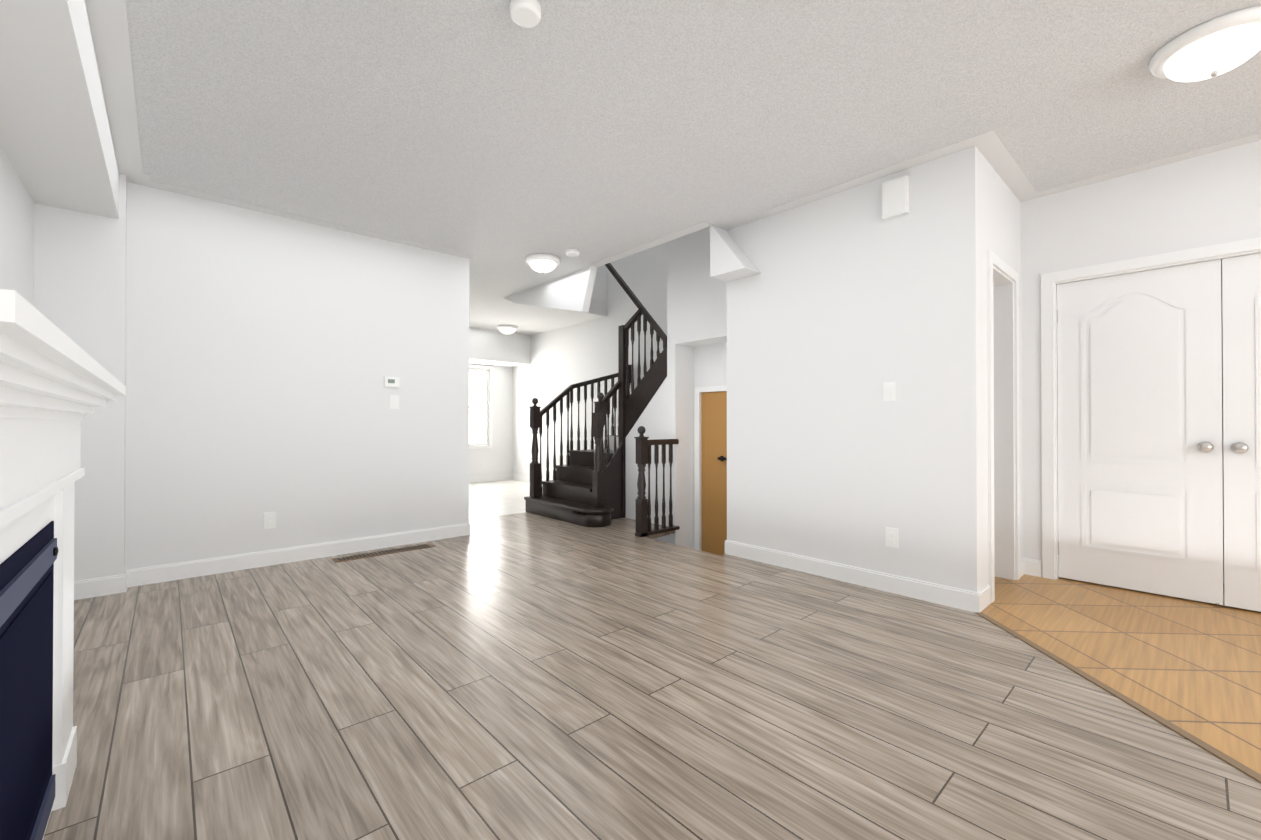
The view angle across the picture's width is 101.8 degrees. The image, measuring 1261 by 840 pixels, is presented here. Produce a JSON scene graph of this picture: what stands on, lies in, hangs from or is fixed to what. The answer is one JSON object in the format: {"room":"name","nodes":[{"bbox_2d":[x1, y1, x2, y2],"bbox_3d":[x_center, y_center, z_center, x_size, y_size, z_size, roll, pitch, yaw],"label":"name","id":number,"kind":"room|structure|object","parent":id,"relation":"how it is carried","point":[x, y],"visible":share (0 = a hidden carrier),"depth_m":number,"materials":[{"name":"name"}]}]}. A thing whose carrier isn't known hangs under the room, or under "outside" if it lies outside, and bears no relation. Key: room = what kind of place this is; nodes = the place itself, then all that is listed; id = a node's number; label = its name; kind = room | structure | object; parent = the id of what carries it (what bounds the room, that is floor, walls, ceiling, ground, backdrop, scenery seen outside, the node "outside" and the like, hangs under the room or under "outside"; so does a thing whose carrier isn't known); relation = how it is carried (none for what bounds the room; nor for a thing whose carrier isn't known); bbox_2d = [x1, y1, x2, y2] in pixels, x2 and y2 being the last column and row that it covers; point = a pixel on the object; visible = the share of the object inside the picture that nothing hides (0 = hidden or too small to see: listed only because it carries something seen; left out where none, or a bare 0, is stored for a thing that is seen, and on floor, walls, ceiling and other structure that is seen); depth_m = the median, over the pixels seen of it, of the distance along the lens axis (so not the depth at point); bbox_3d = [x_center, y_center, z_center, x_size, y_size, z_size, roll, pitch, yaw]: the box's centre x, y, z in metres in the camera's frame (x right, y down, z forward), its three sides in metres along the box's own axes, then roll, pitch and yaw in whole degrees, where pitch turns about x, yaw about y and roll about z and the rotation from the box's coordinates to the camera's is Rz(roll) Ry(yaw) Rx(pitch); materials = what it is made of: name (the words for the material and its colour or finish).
{"room":"living room","nodes":[
{"label":"living room","id":0,"kind":"room"},
{"bbox_2d":[0,147,33,305],"bbox_3d":[-0.958,-0.254,0.103,0.120,2.640,8.140,0,0,-42],"label":"wall","id":1,"kind":"structure","parent":0,"point":[16,238],"depth_m":2.63,"materials":[{"name":"white paint"}]},
{"bbox_2d":[0,0,118,218],"bbox_3d":[-0.703,-1.428,0.179,0.350,0.290,7.900,0,0,-42],"label":"soffit","id":2,"kind":"structure","parent":0,"point":[56,144],"depth_m":2.12,"materials":[{"name":"white paint"}]},
{"bbox_2d":[34,174,126,580],"bbox_3d":[-3.380,-0.235,3.157,0.380,2.640,0.120,0,0,-42],"label":"wall","id":3,"kind":"structure","parent":0,"point":[80,270],"depth_m":3.15,"materials":[{"name":"white paint"}]},
{"bbox_2d":[125,182,468,571],"bbox_3d":[-2.592,-0.230,4.031,2.720,2.640,0.120,0,0,-42],"label":"wall","id":4,"kind":"structure","parent":0,"point":[266,353],"depth_m":3.89,"materials":[{"name":"white paint"}]},
{"bbox_2d":[264,512,275,528],"bbox_3d":[-2.701,0.754,3.839,0.075,0.120,0.009,0,0,-42],"label":"outlet","id":5,"kind":"object","parent":4,"relation":"attached to","point":[270,520],"visible":1,"depth_m":3.84,"materials":[{"name":"white plastic"}]},
{"bbox_2d":[384,377,398,386],"bbox_3d":[-2.058,-0.328,4.417,0.120,0.085,0.024,0,0,-42],"label":"thermostat","id":6,"kind":"object","parent":4,"relation":"attached to","point":[391,381],"visible":0.89,"depth_m":4.41,"materials":[{"name":"white plastic"}]},
{"bbox_2d":[390,395,398,408],"bbox_3d":[-2.044,-0.158,4.438,0.075,0.120,0.010,0,0,-42],"label":"light switch","id":7,"kind":"object","parent":4,"relation":"attached to","point":[394,401],"visible":1,"depth_m":4.43,"materials":[{"name":"white plastic"}]},
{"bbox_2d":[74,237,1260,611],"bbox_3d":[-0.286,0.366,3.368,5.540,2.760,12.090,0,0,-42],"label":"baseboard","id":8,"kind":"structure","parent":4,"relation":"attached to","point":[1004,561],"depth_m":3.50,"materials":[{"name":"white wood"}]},
{"bbox_2d":[469,364,512,476],"bbox_3d":[-4.362,-0.208,7.795,5.660,2.640,0.120,0,0,-42],"label":"wall","id":9,"kind":"structure","parent":0,"point":[496,459],"depth_m":9.46,"materials":[{"name":"white paint"}]},
{"bbox_2d":[469,480,529,519],"bbox_3d":[-2.889,1.133,7.171,6.780,0.051,3.770,0,0,-42],"label":"floor","id":10,"kind":"structure","parent":0,"point":[495,498],"depth_m":7.23,"materials":[{"name":"tile"}]},
{"bbox_2d":[469,327,530,366],"bbox_3d":[-4.104,-1.270,7.516,5.660,0.520,0.650,0,0,-42],"label":"wall","id":11,"kind":"structure","parent":0,"point":[492,347],"depth_m":8.79,"materials":[{"name":"white paint"}]},
{"bbox_2d":[505,266,596,312],"bbox_3d":[-0.966,-1.320,5.802,0.080,0.440,1.800,0,0,-42],"label":"wall","id":12,"kind":"structure","parent":0,"point":[572,291],"depth_m":5.45,"materials":[{"name":"white paint"}]},
{"bbox_2d":[512,242,666,541],"bbox_3d":[-0.304,-1.189,7.620,0.120,6.200,6.790,0,0,-42],"label":"wall","id":13,"kind":"structure","parent":0,"point":[563,359],"depth_m":8.00,"materials":[{"name":"white paint"}]},
{"bbox_2d":[591,265,606,301],"bbox_3d":[0.161,-3.080,5.841,1.830,2.640,3.470,0,0,-42],"label":"wall","id":14,"kind":"structure","parent":0,"point":[599,292],"depth_m":7.50,"materials":[{"name":"white paint"}]},
{"bbox_2d":[626,377,666,525],"bbox_3d":[0.174,0.319,5.532,0.027,1.560,0.655,0,0,-42],"label":"wall","id":15,"kind":"structure","parent":0,"point":[652,419],"depth_m":5.45,"materials":[{"name":"white paint"}]},
{"bbox_2d":[43,512,1260,839],"bbox_3d":[0.807,1.104,2.154,5.540,0.050,8.630,0,0,-42],"label":"floor","id":16,"kind":"structure","parent":0,"point":[523,676],"depth_m":1.88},
{"bbox_2d":[0,289,125,839],"bbox_3d":[-1.325,0.476,0.953,0.473,1.190,1.710,0,0,-42],"label":"fireplace","id":17,"kind":"object","parent":16,"relation":"on","point":[56,383],"visible":1,"depth_m":1.11,"materials":[{"name":"white"}]},
{"bbox_2d":[332,543,434,561],"bbox_3d":[-2.012,1.087,4.216,0.760,0.007,0.130,0,0,-42],"label":"floor vent","id":18,"kind":"object","parent":16,"relation":"in","point":[376,553],"visible":1,"depth_m":4.19,"materials":[{"name":"brown metal"}]},
{"bbox_2d":[524,263,679,536],"bbox_3d":[-0.029,-0.673,5.983,1.638,3.549,1.953,0,0,-42],"label":"staircase","id":19,"kind":"structure","parent":16,"relation":"on","point":[585,487],"depth_m":5.70,"materials":[{"name":"brown wood"}]},
{"bbox_2d":[86,0,1260,334],"bbox_3d":[-0.004,-1.659,3.978,7.000,0.223,12.600,0,0,-42],"label":"ceiling","id":20,"kind":"structure","parent":0,"point":[492,142],"depth_m":2.56,"materials":[{"name":"white paint"}]},
{"bbox_2d":[497,325,517,334],"bbox_3d":[-2.011,-1.452,8.363,0.336,0.144,0.336,0,0,-42],"label":"light","id":21,"kind":"object","parent":20,"relation":"attached to","point":[507,329],"visible":1,"depth_m":8.27,"materials":[{"name":"white glass"}]},
{"bbox_2d":[509,0,540,27],"bbox_3d":[-0.398,-1.542,1.937,0.120,0.040,0.120,0,0,-42],"label":"smoke detector","id":22,"kind":"object","parent":20,"relation":"attached to","point":[525,13],"visible":1,"depth_m":1.92,"materials":[{"name":"white plastic"}]},
{"bbox_2d":[525,253,560,273],"bbox_3d":[-0.841,-1.472,4.919,0.336,0.144,0.336,0,0,-42],"label":"light","id":23,"kind":"object","parent":20,"relation":"attached to","point":[543,263],"visible":1,"depth_m":4.83,"materials":[{"name":"white glass"}]},
{"bbox_2d":[566,248,579,256],"bbox_3d":[-0.528,-1.526,4.677,0.130,0.040,0.130,0,0,-42],"label":"smoke detector","id":24,"kind":"object","parent":20,"relation":"attached to","point":[572,252],"visible":0.98,"depth_m":4.64,"materials":[{"name":"white plastic"}]},
{"bbox_2d":[1149,6,1260,81],"bbox_3d":[2.408,-1.489,2.113,0.381,0.144,0.381,0,0,-42],"label":"light","id":25,"kind":"object","parent":20,"relation":"attached to","point":[1218,45],"visible":1,"depth_m":2.05,"materials":[{"name":"white glass"}]},
{"bbox_2d":[683,345,693,548],"bbox_3d":[0.832,0.179,5.608,0.880,3.440,0.115,0,0,-42],"label":"wall","id":26,"kind":"structure","parent":0,"point":[688,446],"depth_m":5.32,"materials":[{"name":"white paint"}]},
{"bbox_2d":[667,226,726,545],"bbox_3d":[0.826,-1.205,4.877,0.120,6.200,1.205,0,0,-42],"label":"wall pier","id":27,"kind":"object","parent":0,"point":[696,303],"visible":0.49,"depth_m":5.14,"materials":[{"name":"white paint"}]},
{"bbox_2d":[686,338,726,346],"bbox_3d":[1.195,-0.823,5.212,0.880,0.100,0.970,0,0,-42],"label":"well","id":28,"kind":"object","parent":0,"point":[709,342],"visible":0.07,"depth_m":5.12,"materials":[{"name":"white paint"}]},
{"bbox_2d":[694,342,726,550],"bbox_3d":[1.040,0.561,5.063,0.120,2.670,0.970,0,0,-42],"label":"wall","id":29,"kind":"structure","parent":0,"point":[710,364],"depth_m":5.26,"materials":[{"name":"white paint"}]},
{"bbox_2d":[701,391,726,554],"bbox_3d":[0.973,0.732,5.062,0.098,2.038,0.716,0,0,-42],"label":"door","id":30,"kind":"structure","parent":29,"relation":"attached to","point":[714,460],"depth_m":5.21,"materials":[{"name":"brown wood"}]},
{"bbox_2d":[727,146,982,591],"bbox_3d":[1.414,-0.233,3.579,0.120,2.640,1.740,0,0,-42],"label":"wall","id":31,"kind":"structure","parent":0,"point":[842,306],"depth_m":3.35,"materials":[{"name":"white paint"}]},
{"bbox_2d":[710,224,760,281],"bbox_3d":[0.818,-1.341,3.998,0.208,0.420,0.330,0,0,-42],"label":"bulkhead","id":32,"kind":"object","parent":31,"relation":"attached to","point":[730,260],"visible":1,"depth_m":3.98,"materials":[{"name":"white paint"}]},
{"bbox_2d":[883,382,895,400],"bbox_3d":[1.637,-0.180,3.235,0.010,0.120,0.075,0,0,-42],"label":"light switch","id":33,"kind":"object","parent":31,"relation":"attached to","point":[889,391],"visible":1,"depth_m":3.23,"materials":[{"name":"white plastic"}]},
{"bbox_2d":[886,527,897,547],"bbox_3d":[1.644,0.740,3.222,0.009,0.120,0.075,0,0,-42],"label":"outlet","id":34,"kind":"object","parent":31,"relation":"attached to","point":[891,537],"visible":1,"depth_m":3.22,"materials":[{"name":"white plastic"}]},
{"bbox_2d":[882,175,908,219],"bbox_3d":[1.652,-1.388,3.199,0.046,0.225,0.145,0,0,-42],"label":"door chime","id":35,"kind":"object","parent":31,"relation":"attached to","point":[895,197],"visible":1,"depth_m":3.17,"materials":[{"name":"white plastic"}]},
{"bbox_2d":[981,153,1021,586],"bbox_3d":[2.368,-0.234,3.350,0.990,2.640,0.120,0,0,-42],"label":"wall","id":36,"kind":"structure","parent":0,"point":[1001,218],"depth_m":3.15,"materials":[{"name":"white paint"}]},
{"bbox_2d":[975,574,1260,782],"bbox_3d":[2.756,1.094,0.928,6.772,0.055,4.222,0,0,-42],"label":"floor","id":37,"kind":"structure","parent":0,"point":[1189,669],"depth_m":2.42,"materials":[{"name":"brown tile"}]},
{"bbox_2d":[1021,140,1260,560],"bbox_3d":[4.185,-0.241,2.168,0.120,2.640,4.310,0,0,-42],"label":"wall","id":38,"kind":"structure","parent":0,"point":[1213,198],"depth_m":3.28,"materials":[{"name":"white paint"}]},
{"bbox_2d":[1057,253,1260,611],"bbox_3d":[3.416,0.069,2.954,0.103,2.004,1.506,0,0,-42],"label":"closet doors","id":39,"kind":"structure","parent":38,"relation":"in","point":[1145,477],"depth_m":3.14,"materials":[{"name":"white wood"}]},
{"bbox_2d":[1221,262,1223,583],"bbox_3d":[4.697,-0.239,2.630,0.100,2.640,4.310,0,0,-42],"label":"wall","id":40,"kind":"structure","parent":0,"point":[1222,426],"depth_m":3.40,"materials":[{"name":"white paint"}]},
{"label":"outside","id":41,"kind":"structure","parent":0,"visible":0},
{"bbox_2d":[469,370,485,443],"bbox_3d":[-3.362,-0.233,9.440,2.250,2.590,0.020,0,0,-42],"label":"window","id":42,"kind":"structure","parent":41,"point":[477,416],"depth_m":9.81,"materials":[{"name":"white glass"}]}
]}

